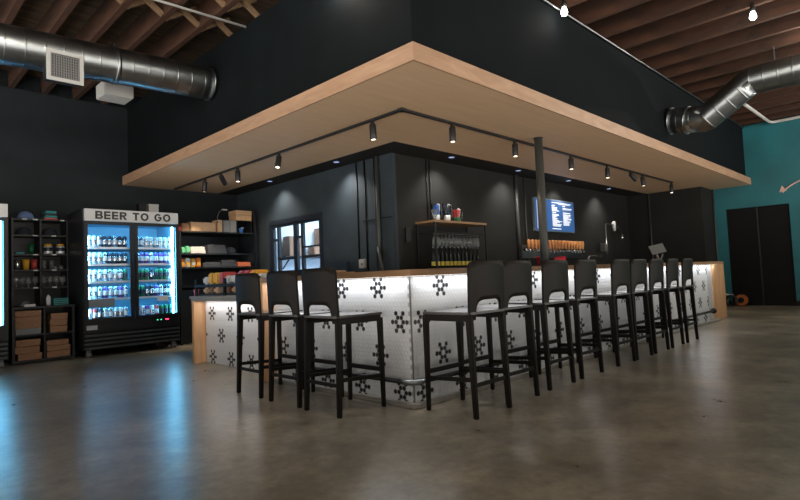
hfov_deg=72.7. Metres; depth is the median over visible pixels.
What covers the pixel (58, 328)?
cardboard box
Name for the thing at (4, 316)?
fridge
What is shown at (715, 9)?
joist
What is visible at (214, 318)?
counter
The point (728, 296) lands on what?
coiled hose
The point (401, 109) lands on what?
track
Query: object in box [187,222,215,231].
wooden bin
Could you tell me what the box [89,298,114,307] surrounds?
notice
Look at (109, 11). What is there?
joist
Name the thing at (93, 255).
drink can
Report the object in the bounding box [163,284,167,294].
drink can
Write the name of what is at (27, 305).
card
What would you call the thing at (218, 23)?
brace
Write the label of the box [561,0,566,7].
socket
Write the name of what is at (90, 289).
drink can
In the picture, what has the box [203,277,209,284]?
snack packet
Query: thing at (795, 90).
joist
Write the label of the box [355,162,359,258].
cable
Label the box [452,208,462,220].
pitcher
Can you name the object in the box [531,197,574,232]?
screen
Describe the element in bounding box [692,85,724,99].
joist
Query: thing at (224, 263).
stack
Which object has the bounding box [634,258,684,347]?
bar stool
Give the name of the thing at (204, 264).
stack
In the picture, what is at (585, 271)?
bar stool
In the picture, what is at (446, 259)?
wine bottle
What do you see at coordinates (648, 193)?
pipe
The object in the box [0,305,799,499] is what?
floor
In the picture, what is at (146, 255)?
drink can
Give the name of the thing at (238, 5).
brace
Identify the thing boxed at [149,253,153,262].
drink can
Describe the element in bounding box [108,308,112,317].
drink can
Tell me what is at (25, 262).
drinking glass
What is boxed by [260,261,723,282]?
countertop
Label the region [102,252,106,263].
drink can
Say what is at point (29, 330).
cardboard box
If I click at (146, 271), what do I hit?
drink can
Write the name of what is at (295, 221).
window
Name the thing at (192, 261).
snack bag
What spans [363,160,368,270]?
cable
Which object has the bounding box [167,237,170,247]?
drink can
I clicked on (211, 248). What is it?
stack
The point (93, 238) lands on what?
drink can
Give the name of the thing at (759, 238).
door
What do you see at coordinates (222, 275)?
snack packet
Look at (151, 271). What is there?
drink can
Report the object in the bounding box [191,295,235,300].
countertop
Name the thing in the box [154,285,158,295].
drink can
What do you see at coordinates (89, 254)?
drink can
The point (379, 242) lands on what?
pipe
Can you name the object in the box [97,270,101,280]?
drink can
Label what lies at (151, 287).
drink can
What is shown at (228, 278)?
snack packet
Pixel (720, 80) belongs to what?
joist
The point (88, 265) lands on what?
shelf
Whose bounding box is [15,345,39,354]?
cardboard box
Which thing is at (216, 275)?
snack packet
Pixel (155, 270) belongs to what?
drink can
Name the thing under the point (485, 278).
bar stool
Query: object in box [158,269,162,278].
drink can
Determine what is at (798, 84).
joist
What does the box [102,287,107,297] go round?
drink can
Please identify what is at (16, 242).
display shelf
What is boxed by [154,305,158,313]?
drink can
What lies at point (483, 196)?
wall
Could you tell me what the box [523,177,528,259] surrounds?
pipe
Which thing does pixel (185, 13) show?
brace
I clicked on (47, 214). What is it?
stack
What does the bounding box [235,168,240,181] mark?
track spotlight
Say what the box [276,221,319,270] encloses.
wall
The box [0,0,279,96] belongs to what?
ceiling
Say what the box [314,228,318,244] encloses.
wooden crate
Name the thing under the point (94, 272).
drink can
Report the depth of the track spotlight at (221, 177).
7.93 m
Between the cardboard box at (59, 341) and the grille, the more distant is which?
the cardboard box at (59, 341)
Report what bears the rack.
on the side table
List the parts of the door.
gap trim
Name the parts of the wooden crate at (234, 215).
crate lid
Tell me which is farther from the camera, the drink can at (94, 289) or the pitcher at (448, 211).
the pitcher at (448, 211)
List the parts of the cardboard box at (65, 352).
lid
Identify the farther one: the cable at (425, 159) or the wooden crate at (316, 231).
the wooden crate at (316, 231)
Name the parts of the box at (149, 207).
lid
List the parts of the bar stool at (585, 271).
leg, leg, seat, leg, backrest, seat rail, leg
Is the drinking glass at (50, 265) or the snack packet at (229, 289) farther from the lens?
the drinking glass at (50, 265)
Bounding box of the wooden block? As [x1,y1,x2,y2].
[212,220,221,231]
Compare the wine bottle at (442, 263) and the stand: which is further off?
the stand
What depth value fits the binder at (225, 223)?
8.97 m
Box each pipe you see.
[373,157,378,270]
[374,156,381,270]
[514,175,521,259]
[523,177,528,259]
[648,193,653,258]
[712,189,718,260]
[743,103,799,123]
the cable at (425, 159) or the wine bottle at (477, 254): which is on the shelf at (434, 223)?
the wine bottle at (477, 254)
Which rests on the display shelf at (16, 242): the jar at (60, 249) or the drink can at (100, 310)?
the jar at (60, 249)
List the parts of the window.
sash, sash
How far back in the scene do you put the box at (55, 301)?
7.30 m
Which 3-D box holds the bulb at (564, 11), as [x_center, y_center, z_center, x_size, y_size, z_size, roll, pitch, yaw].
[1.753,-2.597,5.814,0.068,0.200,0.070,-5,-4,45]
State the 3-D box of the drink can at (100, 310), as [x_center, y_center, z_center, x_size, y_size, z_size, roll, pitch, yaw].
[-4.077,0.874,7.389,0.064,0.162,0.064,-5,-4,45]
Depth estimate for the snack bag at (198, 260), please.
8.60 m
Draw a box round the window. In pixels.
[269,212,323,275]
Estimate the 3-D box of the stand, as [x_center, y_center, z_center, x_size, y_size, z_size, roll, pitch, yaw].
[-2.734,-0.384,9.316,0.250,0.213,0.290,-5,-4,45]
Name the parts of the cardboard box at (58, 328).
lid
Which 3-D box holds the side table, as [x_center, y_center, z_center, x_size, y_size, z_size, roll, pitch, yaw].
[-2.004,0.948,6.913,1.950,0.755,0.500,-5,-4,45]
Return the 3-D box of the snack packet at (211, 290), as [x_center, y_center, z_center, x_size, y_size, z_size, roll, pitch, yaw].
[-2.464,0.541,7.335,0.130,0.082,0.200,-5,-4,45]
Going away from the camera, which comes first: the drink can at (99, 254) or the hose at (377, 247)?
the hose at (377, 247)
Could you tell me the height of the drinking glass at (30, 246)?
0.140 m
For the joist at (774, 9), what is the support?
attached to the ceiling at (30, 14)
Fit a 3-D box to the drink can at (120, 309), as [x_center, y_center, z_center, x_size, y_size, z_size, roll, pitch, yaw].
[-3.892,0.876,7.574,0.064,0.162,0.064,-5,-4,45]
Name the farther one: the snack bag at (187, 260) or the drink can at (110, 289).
the snack bag at (187, 260)
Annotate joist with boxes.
[0,0,23,24]
[8,0,79,87]
[41,0,133,93]
[72,0,187,99]
[101,0,240,104]
[548,0,586,8]
[567,0,650,24]
[586,0,712,37]
[606,0,773,49]
[625,0,799,59]
[640,11,799,69]
[655,28,799,77]
[668,42,799,85]
[681,69,743,92]
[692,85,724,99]
[702,83,799,101]
[729,101,799,120]
[730,94,799,115]
[735,108,799,125]
[741,86,799,106]
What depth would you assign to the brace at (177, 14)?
5.98 m
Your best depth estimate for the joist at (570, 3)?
5.95 m
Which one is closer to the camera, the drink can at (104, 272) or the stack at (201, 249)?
the drink can at (104, 272)
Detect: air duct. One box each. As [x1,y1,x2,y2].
[0,22,218,100]
[664,47,799,134]
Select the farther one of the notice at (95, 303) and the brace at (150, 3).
the notice at (95, 303)
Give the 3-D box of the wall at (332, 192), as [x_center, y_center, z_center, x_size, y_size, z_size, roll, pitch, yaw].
[-1.474,0.120,8.518,4.068,2.529,0.060,-5,-4,45]
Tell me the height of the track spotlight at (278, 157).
0.193 m
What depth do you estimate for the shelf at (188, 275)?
9.07 m
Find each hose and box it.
[376,246,384,270]
[726,295,737,305]
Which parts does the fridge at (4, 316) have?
door, control panel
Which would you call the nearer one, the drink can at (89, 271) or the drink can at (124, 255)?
the drink can at (89, 271)
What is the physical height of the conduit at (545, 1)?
0.028 m
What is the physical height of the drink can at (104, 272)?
0.162 m
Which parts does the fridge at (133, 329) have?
name plate, door, control panel, handle, handle, door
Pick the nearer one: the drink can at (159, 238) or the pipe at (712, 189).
the drink can at (159, 238)
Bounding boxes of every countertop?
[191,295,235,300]
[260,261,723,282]
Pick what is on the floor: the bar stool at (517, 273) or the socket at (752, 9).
the bar stool at (517, 273)
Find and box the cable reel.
[735,294,749,305]
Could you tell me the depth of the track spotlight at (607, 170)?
8.50 m
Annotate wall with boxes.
[0,69,239,351]
[127,0,745,175]
[238,153,399,271]
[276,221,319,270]
[395,153,630,269]
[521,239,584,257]
[627,187,716,262]
[714,115,799,303]
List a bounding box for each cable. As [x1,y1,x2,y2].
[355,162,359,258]
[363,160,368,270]
[425,159,428,219]
[428,159,431,219]
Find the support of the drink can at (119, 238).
on the fridge at (133, 329)
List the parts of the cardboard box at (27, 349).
lid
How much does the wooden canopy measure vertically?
0.143 m
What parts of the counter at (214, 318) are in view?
panel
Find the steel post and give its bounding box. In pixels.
[533,137,548,263]
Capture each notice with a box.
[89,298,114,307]
[157,296,168,300]
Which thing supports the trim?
attached to the wall at (332, 192)
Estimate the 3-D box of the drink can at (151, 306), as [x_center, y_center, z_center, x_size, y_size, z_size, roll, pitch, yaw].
[-3.592,0.879,7.875,0.064,0.162,0.064,-5,-4,45]
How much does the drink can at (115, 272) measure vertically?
0.162 m
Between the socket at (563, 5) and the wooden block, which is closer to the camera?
the socket at (563, 5)
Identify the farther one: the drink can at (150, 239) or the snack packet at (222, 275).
the drink can at (150, 239)
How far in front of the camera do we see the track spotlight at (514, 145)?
6.65 m
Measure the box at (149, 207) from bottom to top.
0.153 m
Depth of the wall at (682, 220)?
11.73 m
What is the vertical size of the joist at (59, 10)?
0.260 m
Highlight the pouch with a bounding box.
[184,246,189,252]
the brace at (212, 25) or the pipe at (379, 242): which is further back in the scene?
the pipe at (379, 242)
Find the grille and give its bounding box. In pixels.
[43,47,83,86]
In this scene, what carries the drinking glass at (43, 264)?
on the display shelf at (16, 242)
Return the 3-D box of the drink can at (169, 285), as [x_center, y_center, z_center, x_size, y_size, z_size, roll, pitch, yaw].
[-3.419,0.591,8.075,0.064,0.162,0.064,-5,-4,45]
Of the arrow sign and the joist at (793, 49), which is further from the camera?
the arrow sign
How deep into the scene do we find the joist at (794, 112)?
11.03 m
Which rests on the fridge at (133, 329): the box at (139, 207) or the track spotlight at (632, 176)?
the box at (139, 207)
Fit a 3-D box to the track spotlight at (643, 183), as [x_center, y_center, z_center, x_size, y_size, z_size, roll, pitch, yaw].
[4.256,-1.216,9.522,0.091,0.193,0.072,-2,-3,-15]
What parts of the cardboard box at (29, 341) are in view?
lid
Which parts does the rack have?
frame, frame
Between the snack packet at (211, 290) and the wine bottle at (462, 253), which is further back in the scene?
the wine bottle at (462, 253)
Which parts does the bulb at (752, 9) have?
glass bulb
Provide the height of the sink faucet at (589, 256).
0.255 m
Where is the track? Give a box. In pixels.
[174,107,672,189]
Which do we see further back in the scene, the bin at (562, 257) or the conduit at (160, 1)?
the bin at (562, 257)
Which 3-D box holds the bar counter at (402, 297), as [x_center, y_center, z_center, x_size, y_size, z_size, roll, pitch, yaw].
[2.138,0.686,6.983,1.900,0.936,7.725,-5,-4,45]
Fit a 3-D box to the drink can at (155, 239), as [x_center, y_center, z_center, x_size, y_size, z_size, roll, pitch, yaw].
[-3.587,-0.108,7.973,0.064,0.162,0.064,-5,-4,45]
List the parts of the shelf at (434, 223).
frame post, frame post, frame post, frame post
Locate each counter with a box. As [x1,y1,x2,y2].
[191,295,258,369]
[260,261,726,408]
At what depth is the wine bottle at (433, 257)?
7.19 m
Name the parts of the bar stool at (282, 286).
leg, backrest, seat rail, leg, seat, leg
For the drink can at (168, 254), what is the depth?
8.07 m
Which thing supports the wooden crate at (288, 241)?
on the wall shelf at (283, 256)
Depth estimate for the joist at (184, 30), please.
6.35 m
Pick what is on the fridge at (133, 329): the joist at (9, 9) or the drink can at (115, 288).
the drink can at (115, 288)
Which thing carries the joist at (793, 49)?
attached to the ceiling at (30, 14)
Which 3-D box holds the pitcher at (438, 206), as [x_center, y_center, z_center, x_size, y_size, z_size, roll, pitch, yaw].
[0.505,-0.510,7.349,0.174,0.243,0.149,-2,-3,-9]
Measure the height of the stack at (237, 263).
0.075 m
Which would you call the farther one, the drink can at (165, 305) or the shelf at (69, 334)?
the drink can at (165, 305)
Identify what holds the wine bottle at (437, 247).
on the shelf at (434, 223)
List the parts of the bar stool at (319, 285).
leg, backrest, seat rail, leg, seat, leg, seat rail, leg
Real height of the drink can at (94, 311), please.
0.162 m
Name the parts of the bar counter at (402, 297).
panel, corner trim, panel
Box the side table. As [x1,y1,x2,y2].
[189,295,222,348]
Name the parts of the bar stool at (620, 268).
leg, leg, seat rail, seat, leg, backrest, seat rail, leg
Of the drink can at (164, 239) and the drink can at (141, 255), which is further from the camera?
the drink can at (164, 239)
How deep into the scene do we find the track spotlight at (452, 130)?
5.80 m
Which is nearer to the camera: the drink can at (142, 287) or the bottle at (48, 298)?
the bottle at (48, 298)
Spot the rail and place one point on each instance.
(421, 381)
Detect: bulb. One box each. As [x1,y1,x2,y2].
[561,0,567,16]
[749,2,756,20]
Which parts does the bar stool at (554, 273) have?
leg, seat rail, seat, leg, backrest, seat rail, leg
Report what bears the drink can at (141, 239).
on the fridge at (133, 329)
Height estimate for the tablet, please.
0.305 m
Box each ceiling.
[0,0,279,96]
[218,141,644,196]
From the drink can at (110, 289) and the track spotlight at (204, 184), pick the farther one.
the track spotlight at (204, 184)
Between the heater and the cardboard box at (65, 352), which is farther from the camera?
the cardboard box at (65, 352)
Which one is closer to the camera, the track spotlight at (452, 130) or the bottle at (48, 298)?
the track spotlight at (452, 130)
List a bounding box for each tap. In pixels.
[600,221,623,263]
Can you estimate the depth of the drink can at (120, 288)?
7.56 m
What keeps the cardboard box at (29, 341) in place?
on the cardboard box at (27, 349)
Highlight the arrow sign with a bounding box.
[780,180,799,192]
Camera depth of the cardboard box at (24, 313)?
6.95 m
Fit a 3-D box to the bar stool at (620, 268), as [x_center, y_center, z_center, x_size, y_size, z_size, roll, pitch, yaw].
[1.956,0.585,5.212,0.388,0.973,0.437,1,-4,-44]
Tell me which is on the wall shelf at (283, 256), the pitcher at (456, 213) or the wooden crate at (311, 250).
the wooden crate at (311, 250)
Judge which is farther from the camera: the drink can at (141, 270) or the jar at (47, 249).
the drink can at (141, 270)
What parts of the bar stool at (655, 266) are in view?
leg, seat, leg, backrest, leg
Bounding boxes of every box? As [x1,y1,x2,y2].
[15,310,41,316]
[15,316,40,322]
[15,322,40,328]
[15,328,40,334]
[15,338,40,346]
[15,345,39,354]
[15,352,41,360]
[46,312,67,319]
[46,319,66,325]
[46,325,66,331]
[46,338,68,345]
[46,344,69,350]
[46,349,69,357]
[52,298,67,304]
[136,204,145,211]
[146,204,158,211]
[178,223,189,230]
[405,227,410,241]
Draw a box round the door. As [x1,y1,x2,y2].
[726,203,796,305]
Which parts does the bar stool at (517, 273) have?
leg, leg, seat, seat rail, backrest, leg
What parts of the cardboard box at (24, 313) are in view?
lid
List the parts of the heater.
casing, panel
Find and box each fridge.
[0,204,8,367]
[68,208,179,357]
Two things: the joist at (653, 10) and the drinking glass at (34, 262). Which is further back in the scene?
the drinking glass at (34, 262)
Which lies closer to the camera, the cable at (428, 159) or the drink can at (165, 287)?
the cable at (428, 159)
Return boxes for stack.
[42,211,57,219]
[189,246,205,252]
[200,262,220,266]
[203,244,226,252]
[214,260,236,266]
[234,262,250,265]
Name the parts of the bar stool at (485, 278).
leg, seat rail, leg, seat, leg, backrest, seat rail, leg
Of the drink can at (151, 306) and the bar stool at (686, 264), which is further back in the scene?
the drink can at (151, 306)
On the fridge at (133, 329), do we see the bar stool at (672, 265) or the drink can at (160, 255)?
the drink can at (160, 255)
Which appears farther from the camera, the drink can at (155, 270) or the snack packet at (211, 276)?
the drink can at (155, 270)
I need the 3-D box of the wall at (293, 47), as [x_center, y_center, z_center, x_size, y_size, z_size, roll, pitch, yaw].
[1.459,-1.887,10.091,6.264,1.108,10.190,-5,-4,45]
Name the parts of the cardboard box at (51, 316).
lid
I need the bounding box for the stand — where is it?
[235,220,251,232]
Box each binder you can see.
[222,220,229,231]
[229,221,235,231]
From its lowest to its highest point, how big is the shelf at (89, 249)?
0.018 m
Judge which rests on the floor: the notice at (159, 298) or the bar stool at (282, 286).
the bar stool at (282, 286)
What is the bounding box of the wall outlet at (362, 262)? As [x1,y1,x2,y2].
[359,259,366,267]
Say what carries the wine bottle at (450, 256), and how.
on the shelf at (434, 223)
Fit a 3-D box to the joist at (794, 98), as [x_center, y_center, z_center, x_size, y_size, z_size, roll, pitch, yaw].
[8.849,-2.980,8.230,7.446,0.260,0.060,-5,-4,45]
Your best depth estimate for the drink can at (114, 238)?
7.55 m
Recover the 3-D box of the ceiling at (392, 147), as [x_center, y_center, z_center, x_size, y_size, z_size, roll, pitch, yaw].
[1.401,-1.168,11.209,4.510,0.080,8.680,-5,-4,45]
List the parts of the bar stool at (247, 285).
leg, backrest, seat rail, leg, seat, leg, leg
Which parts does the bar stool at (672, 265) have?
leg, seat, leg, backrest, leg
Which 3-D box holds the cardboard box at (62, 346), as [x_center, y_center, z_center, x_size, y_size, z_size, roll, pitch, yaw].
[-4.582,1.294,7.247,0.256,0.065,0.271,-5,-4,45]
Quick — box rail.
[275,308,716,385]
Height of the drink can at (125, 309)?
0.162 m
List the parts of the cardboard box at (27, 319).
lid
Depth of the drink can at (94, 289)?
7.33 m
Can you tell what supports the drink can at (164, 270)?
on the fridge at (133, 329)
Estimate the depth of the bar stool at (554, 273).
4.20 m
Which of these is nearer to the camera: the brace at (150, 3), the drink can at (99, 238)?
the brace at (150, 3)
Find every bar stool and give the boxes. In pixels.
[235,273,303,398]
[266,270,343,407]
[301,268,385,418]
[422,260,511,419]
[457,260,539,405]
[508,260,575,390]
[534,259,603,378]
[573,259,636,366]
[597,259,653,359]
[615,259,669,353]
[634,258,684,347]
[654,258,698,342]
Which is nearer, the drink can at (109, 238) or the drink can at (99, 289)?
the drink can at (99, 289)
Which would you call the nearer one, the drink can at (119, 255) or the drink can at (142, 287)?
the drink can at (119, 255)
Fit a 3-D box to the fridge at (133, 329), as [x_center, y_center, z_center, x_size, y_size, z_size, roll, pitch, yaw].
[-3.962,0.463,7.856,0.779,1.985,1.270,-5,-4,45]
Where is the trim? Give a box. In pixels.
[388,153,395,269]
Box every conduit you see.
[153,0,245,27]
[542,0,743,127]
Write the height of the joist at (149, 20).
0.260 m
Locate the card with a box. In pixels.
[24,304,35,306]
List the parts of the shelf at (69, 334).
panel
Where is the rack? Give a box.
[194,276,260,295]
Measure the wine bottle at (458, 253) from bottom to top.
0.275 m
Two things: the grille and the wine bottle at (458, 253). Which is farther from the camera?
the wine bottle at (458, 253)
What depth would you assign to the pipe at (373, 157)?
7.29 m
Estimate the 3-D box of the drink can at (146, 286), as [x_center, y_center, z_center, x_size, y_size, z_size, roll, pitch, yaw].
[-3.650,0.589,7.844,0.064,0.162,0.064,-5,-4,45]
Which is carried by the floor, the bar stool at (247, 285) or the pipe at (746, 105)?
the bar stool at (247, 285)
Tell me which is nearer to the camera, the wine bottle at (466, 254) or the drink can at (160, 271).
the wine bottle at (466, 254)
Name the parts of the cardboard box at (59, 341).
lid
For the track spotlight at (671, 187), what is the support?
attached to the track
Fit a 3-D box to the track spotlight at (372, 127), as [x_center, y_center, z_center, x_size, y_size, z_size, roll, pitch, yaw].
[-0.279,-1.230,5.594,0.075,0.193,0.081,-5,-4,45]
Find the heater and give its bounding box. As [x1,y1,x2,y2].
[96,43,133,104]
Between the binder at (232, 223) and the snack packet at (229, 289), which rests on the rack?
the snack packet at (229, 289)
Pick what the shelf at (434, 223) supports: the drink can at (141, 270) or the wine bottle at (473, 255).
the wine bottle at (473, 255)
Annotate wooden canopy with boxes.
[122,41,750,193]
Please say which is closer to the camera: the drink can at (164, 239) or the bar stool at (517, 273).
the bar stool at (517, 273)
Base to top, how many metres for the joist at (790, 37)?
0.260 m
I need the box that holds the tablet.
[648,243,666,258]
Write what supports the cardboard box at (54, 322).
on the cardboard box at (58, 328)
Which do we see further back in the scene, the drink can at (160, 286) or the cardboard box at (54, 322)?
the drink can at (160, 286)
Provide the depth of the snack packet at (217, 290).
7.14 m
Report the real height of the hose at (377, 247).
0.368 m
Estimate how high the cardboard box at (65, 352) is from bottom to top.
0.080 m
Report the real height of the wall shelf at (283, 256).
0.238 m
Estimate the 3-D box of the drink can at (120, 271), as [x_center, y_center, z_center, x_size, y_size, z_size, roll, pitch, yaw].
[-3.914,0.352,7.602,0.064,0.162,0.064,-5,-4,45]
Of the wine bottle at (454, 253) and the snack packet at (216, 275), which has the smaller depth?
the snack packet at (216, 275)
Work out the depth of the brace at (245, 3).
5.87 m
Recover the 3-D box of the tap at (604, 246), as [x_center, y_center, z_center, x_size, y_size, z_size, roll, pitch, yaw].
[4.450,-0.112,11.354,0.856,0.990,0.118,0,-4,-42]
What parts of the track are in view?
rail, rail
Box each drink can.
[88,235,90,246]
[88,252,90,263]
[88,270,91,280]
[89,287,91,298]
[89,309,91,318]
[91,236,95,246]
[91,252,96,263]
[92,270,96,280]
[92,287,96,298]
[92,309,96,318]
[97,236,101,246]
[97,252,101,263]
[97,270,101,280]
[97,287,101,298]
[97,308,102,317]
[102,236,106,246]
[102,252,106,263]
[102,270,106,280]
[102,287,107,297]
[103,308,107,317]
[107,236,111,246]
[107,252,111,263]
[107,269,112,280]
[108,287,112,297]
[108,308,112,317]
[112,236,116,246]
[112,253,116,263]
[113,269,117,280]
[113,286,117,297]
[113,307,117,316]
[117,236,121,246]
[117,253,121,263]
[118,269,122,280]
[118,286,122,297]
[118,307,122,316]
[122,236,126,246]
[122,253,126,263]
[123,269,127,279]
[123,286,127,296]
[123,307,127,315]
[139,237,143,246]
[139,253,143,262]
[140,269,143,279]
[140,285,144,295]
[140,306,144,314]
[144,237,148,246]
[144,253,148,262]
[144,269,148,279]
[145,285,148,295]
[145,305,149,314]
[148,237,152,246]
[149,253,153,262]
[149,269,153,279]
[149,285,153,295]
[150,305,153,313]
[153,237,157,246]
[153,253,157,262]
[154,269,157,278]
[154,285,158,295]
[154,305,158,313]
[158,237,161,247]
[158,253,162,262]
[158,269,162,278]
[159,285,162,295]
[159,304,163,313]
[162,237,166,247]
[163,253,166,262]
[163,269,166,278]
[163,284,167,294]
[163,304,167,312]
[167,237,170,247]
[167,253,170,262]
[167,268,171,278]
[168,284,171,294]
[168,304,171,312]
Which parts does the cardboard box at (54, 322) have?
lid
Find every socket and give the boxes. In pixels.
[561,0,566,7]
[749,2,755,12]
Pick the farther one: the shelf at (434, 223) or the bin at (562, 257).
the bin at (562, 257)
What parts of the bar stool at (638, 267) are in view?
leg, seat, leg, backrest, leg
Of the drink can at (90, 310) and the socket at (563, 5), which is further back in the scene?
the drink can at (90, 310)
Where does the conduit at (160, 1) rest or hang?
attached to the wall at (293, 47)
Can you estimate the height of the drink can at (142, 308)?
0.162 m
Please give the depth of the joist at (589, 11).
6.27 m
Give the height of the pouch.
0.120 m
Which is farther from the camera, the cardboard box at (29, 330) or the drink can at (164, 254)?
the drink can at (164, 254)
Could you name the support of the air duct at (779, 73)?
attached to the wall at (293, 47)
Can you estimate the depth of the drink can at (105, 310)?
7.41 m
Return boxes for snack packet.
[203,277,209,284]
[204,287,209,293]
[208,273,214,283]
[209,287,215,292]
[214,272,220,283]
[214,287,220,292]
[219,272,236,283]
[225,275,232,283]
[227,286,232,292]
[250,269,268,274]
[259,273,266,277]
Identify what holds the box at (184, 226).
on the shelf at (188, 275)
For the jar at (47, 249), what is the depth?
7.53 m
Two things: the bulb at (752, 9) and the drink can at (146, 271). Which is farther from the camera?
the drink can at (146, 271)
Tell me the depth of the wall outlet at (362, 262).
7.45 m
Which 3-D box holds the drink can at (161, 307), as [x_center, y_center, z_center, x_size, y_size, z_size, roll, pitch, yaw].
[-3.499,0.880,7.968,0.064,0.162,0.064,-5,-4,45]
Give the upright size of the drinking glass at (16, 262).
0.140 m
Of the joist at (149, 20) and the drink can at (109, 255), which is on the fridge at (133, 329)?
the drink can at (109, 255)
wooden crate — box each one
[228,210,251,220]
[283,236,301,255]
[308,246,319,254]
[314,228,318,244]
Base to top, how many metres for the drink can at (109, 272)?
0.162 m
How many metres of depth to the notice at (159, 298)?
7.85 m
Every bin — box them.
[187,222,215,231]
[554,256,565,259]
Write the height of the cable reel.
0.260 m
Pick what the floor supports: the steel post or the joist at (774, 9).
the steel post
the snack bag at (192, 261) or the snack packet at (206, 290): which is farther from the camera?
the snack bag at (192, 261)
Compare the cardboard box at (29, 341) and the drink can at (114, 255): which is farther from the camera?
the drink can at (114, 255)
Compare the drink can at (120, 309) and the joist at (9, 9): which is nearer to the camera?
the joist at (9, 9)
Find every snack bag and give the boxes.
[185,258,189,266]
[190,259,195,266]
[195,258,200,266]
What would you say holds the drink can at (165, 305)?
in the fridge at (133, 329)
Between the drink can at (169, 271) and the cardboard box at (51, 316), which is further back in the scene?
the drink can at (169, 271)
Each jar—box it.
[43,244,52,253]
[56,244,64,253]
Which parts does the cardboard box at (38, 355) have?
lid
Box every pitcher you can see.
[431,203,441,219]
[441,203,452,220]
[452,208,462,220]
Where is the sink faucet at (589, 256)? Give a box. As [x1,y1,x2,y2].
[588,255,603,258]
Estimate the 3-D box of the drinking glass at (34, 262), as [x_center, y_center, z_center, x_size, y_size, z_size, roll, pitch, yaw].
[-5.002,0.200,7.433,0.084,0.140,0.084,-5,-4,45]
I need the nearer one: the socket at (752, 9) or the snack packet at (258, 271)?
the socket at (752, 9)
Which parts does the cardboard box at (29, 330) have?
lid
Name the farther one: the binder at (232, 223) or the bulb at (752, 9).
the binder at (232, 223)
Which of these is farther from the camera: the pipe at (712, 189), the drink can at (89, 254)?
the pipe at (712, 189)
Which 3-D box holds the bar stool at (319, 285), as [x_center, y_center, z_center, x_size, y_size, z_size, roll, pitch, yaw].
[-0.401,0.609,3.777,0.388,0.973,0.437,-5,-4,45]
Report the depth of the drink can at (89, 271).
7.30 m
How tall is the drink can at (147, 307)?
0.162 m
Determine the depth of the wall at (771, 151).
11.20 m
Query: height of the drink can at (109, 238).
0.162 m
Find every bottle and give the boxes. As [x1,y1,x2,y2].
[46,295,50,305]
[431,247,435,266]
[437,247,439,266]
[440,247,444,266]
[444,247,448,266]
[448,247,452,266]
[453,247,456,266]
[457,247,460,266]
[461,247,464,266]
[464,247,468,266]
[468,247,471,261]
[472,247,475,260]
[476,247,479,260]
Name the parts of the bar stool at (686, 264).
leg, seat, leg, backrest, leg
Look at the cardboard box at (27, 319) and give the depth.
6.94 m
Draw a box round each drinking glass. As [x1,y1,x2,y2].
[13,259,20,269]
[22,259,29,269]
[28,244,33,253]
[31,259,37,269]
[42,260,46,268]
[49,260,53,268]
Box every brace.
[127,0,154,9]
[143,0,163,16]
[166,6,196,20]
[178,8,199,27]
[201,17,230,31]
[214,20,232,36]
[215,0,225,7]
[227,0,256,11]
[240,0,259,17]
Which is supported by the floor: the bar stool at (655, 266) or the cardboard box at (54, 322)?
the bar stool at (655, 266)
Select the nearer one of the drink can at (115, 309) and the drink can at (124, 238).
the drink can at (115, 309)
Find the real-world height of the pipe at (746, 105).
0.057 m
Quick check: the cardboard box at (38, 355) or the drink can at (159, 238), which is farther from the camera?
the drink can at (159, 238)
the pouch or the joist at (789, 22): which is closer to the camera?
the joist at (789, 22)
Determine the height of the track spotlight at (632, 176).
0.169 m
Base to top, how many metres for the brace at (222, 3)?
0.258 m
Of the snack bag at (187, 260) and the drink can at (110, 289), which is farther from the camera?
the snack bag at (187, 260)
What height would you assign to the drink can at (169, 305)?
0.162 m
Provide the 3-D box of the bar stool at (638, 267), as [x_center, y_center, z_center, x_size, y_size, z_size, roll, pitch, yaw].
[2.259,0.588,5.516,0.388,0.973,0.437,0,-4,-44]
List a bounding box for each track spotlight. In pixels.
[202,179,207,191]
[219,173,227,185]
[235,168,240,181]
[275,153,281,168]
[369,121,376,139]
[449,124,455,141]
[512,141,517,156]
[568,156,573,169]
[605,165,609,177]
[629,172,637,181]
[640,175,645,185]
[669,183,673,192]
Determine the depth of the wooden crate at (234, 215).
9.23 m
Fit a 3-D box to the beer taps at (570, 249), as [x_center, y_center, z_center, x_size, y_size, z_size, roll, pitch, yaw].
[2.871,0.088,9.778,0.298,0.530,2.070,-5,-4,45]
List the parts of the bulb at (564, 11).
glass bulb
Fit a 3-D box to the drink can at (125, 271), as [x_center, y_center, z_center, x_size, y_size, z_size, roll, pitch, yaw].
[-3.867,0.352,7.648,0.064,0.162,0.064,-5,-4,45]
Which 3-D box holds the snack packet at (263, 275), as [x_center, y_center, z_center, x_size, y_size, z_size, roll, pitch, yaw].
[-1.583,0.326,6.457,0.130,0.100,0.200,-5,-4,45]
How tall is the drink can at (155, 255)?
0.162 m
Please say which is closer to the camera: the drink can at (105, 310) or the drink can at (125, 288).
the drink can at (105, 310)
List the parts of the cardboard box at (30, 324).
lid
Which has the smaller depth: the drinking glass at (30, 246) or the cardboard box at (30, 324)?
the cardboard box at (30, 324)
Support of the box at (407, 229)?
attached to the wall at (483, 196)
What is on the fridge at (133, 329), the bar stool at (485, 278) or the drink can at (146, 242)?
the drink can at (146, 242)
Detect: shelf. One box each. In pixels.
[5,304,74,364]
[8,211,68,306]
[88,248,170,251]
[88,265,165,266]
[164,210,256,344]
[282,256,319,268]
[415,220,487,268]
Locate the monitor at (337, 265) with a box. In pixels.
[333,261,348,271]
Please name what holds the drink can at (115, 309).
in the fridge at (133, 329)
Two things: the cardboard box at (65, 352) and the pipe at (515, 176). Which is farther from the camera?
the pipe at (515, 176)

